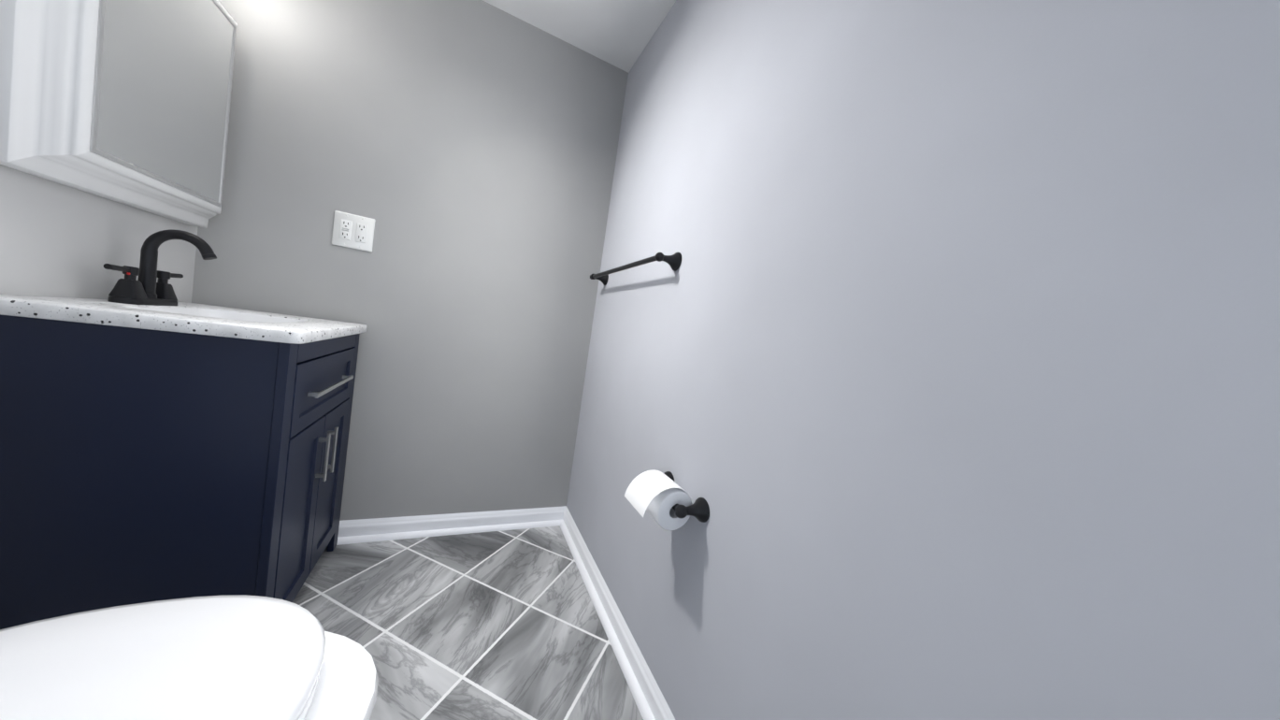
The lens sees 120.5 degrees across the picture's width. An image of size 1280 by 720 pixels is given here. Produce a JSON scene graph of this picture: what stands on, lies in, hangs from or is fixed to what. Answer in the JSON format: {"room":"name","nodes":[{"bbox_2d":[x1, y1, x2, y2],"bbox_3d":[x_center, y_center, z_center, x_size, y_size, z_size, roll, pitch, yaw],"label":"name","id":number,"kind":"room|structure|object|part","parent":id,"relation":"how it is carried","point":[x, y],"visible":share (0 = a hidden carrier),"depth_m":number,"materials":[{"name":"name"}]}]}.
{"room":"bathroom","nodes":[
{"label":"bathroom","id":0,"kind":"room"},
{"bbox_2d":[0,164,198,302],"bbox_3d":[-0.891,-0.264,-0.068,0.120,2.133,2.663,7,3,-26],"label":"wall","id":1,"kind":"structure","parent":0,"point":[57,239],"depth_m":0.80,"materials":[{"name":"paint"}]},
{"bbox_2d":[0,0,237,228],"bbox_3d":[-1.169,-0.696,0.872,0.097,0.648,0.546,7,3,-26],"label":"upper cabinet","id":2,"kind":"object","parent":1,"relation":"attached to","point":[126,102],"visible":1,"depth_m":0.78,"materials":[{"name":"white painted wood"},{"name":"mirror glass"}]},
{"bbox_3d":[-1.128,-0.691,0.892,0.004,0.522,0.420,7,3,-26],"label":"glass","id":3,"kind":"part","parent":2,"relation":"part of","materials":[{"name":"grey mirror"}]},
{"bbox_2d":[191,0,628,520],"bbox_3d":[-0.831,-0.341,1.497,1.567,2.133,0.120,7,3,-26],"label":"wall","id":4,"kind":"structure","parent":0,"point":[463,153],"depth_m":1.43,"materials":[{"name":"paint"}]},
{"bbox_2d":[331,210,375,251],"bbox_3d":[-1.030,-0.463,1.316,0.118,0.120,0.010,7,3,-26],"label":"electrical outlet plate","id":5,"kind":"object","parent":4,"relation":"attached to","point":[352,231],"visible":1,"depth_m":1.31,"materials":[{"name":"white plastic"}]},
{"bbox_2d":[336,505,566,545],"bbox_3d":[-0.952,0.681,1.486,1.327,0.080,0.030,7,3,-26],"label":"baseboard","id":6,"kind":"structure","parent":4,"relation":"attached to","point":[370,530],"depth_m":1.55,"materials":[{"name":"white wood"}]},
{"bbox_2d":[292,525,643,719],"bbox_3d":[-0.411,0.928,0.307,1.567,0.120,2.903,7,3,-26],"label":"floor","id":7,"kind":"structure","parent":0,"point":[504,625],"depth_m":1.11,"materials":[{"name":"tile"}]},
{"bbox_2d":[0,229,366,629],"bbox_3d":[-1.133,0.196,1.002,0.468,1.036,0.605,7,3,-26],"label":"bathroom vanity","id":8,"kind":"object","parent":7,"relation":"on","point":[158,441],"visible":0.98,"depth_m":0.76,"materials":[{"name":"blue paint"}]},
{"bbox_2d":[0,292,366,363],"bbox_3d":[-1.096,-0.062,0.987,0.464,0.122,0.605,7,3,-26],"label":"countertop","id":9,"kind":"structure","parent":8,"relation":"on","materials":[{"name":"white stone"}]},
{"bbox_2d":[102,229,217,306],"bbox_3d":[-1.179,-0.232,0.928,0.145,0.196,0.226,7,3,-26],"label":"faucet","id":10,"kind":"object","parent":9,"relation":"on","point":[127,292],"depth_m":0.90,"materials":[{"name":"black metal"}]},
{"bbox_3d":[-0.932,0.425,0.991,0.019,0.498,0.241,7,3,-26],"label":"door","id":11,"kind":"part","parent":8,"relation":"part of","materials":[{"name":"blue paint"}]},
{"bbox_3d":[-0.932,0.072,1.082,0.019,0.178,0.485,7,3,-26],"label":"drawer","id":12,"kind":"part","parent":8,"relation":"part of","materials":[{"name":"blue paint"}]},
{"bbox_3d":[-0.930,0.286,1.072,0.025,0.144,0.011,7,3,-26],"label":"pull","id":13,"kind":"part","parent":8,"relation":"part of","materials":[{"name":"silver metal"}]},
{"bbox_3d":[-1.035,0.397,1.210,0.019,0.498,0.241,7,3,-26],"label":"door","id":14,"kind":"part","parent":8,"relation":"part of","materials":[{"name":"blue paint"}]},
{"bbox_3d":[-0.909,0.074,1.081,0.025,0.011,0.320,7,3,-26],"label":"pull drawer","id":15,"kind":"part","parent":8,"relation":"part of","materials":[{"name":"silver metal"}]},
{"bbox_3d":[-0.959,0.278,1.133,0.025,0.144,0.011,7,3,-26],"label":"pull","id":16,"kind":"part","parent":8,"relation":"part of","materials":[{"name":"silver metal"}]},
{"bbox_2d":[0,594,378,719],"bbox_3d":[-0.692,0.436,0.345,0.734,0.765,0.444,7,3,-26],"label":"toilet","id":17,"kind":"object","parent":7,"relation":"on","point":[234,657],"visible":1,"depth_m":0.46,"materials":[{"name":"white ceramic"}]},
{"bbox_2d":[482,0,675,72],"bbox_3d":[-0.076,-1.296,0.184,1.567,0.120,2.903,7,3,-26],"label":"ceiling","id":18,"kind":"structure","parent":0,"point":[618,34],"depth_m":1.43,"materials":[{"name":"paint"}]},
{"bbox_2d":[566,0,1279,719],"bbox_3d":[0.403,-0.104,0.559,0.120,2.133,2.663,7,3,-26],"label":"wall","id":19,"kind":"structure","parent":0,"point":[933,366],"depth_m":0.45,"materials":[{"name":"paint"}]},
{"bbox_2d":[560,506,675,719],"bbox_3d":[0.184,0.902,0.583,0.030,0.080,2.663,7,3,-26],"label":"baseboard","id":20,"kind":"structure","parent":19,"relation":"attached to","point":[649,698],"depth_m":1.11,"materials":[{"name":"white wood"}]},
{"bbox_2d":[589,252,681,285],"bbox_3d":[-0.053,-0.328,1.337,0.072,0.054,0.670,7,3,-26],"label":"towel rail","id":21,"kind":"object","parent":19,"relation":"attached to","point":[673,261],"visible":1,"depth_m":1.12,"materials":[{"name":"black metal"}]},
{"bbox_2d":[624,470,709,530],"bbox_3d":[0.047,0.333,0.881,0.142,0.103,0.210,7,3,-26],"label":"paper holder","id":22,"kind":"object","parent":19,"relation":"attached to","point":[664,500],"visible":1,"depth_m":0.83,"materials":[{"name":"black"}]}
]}

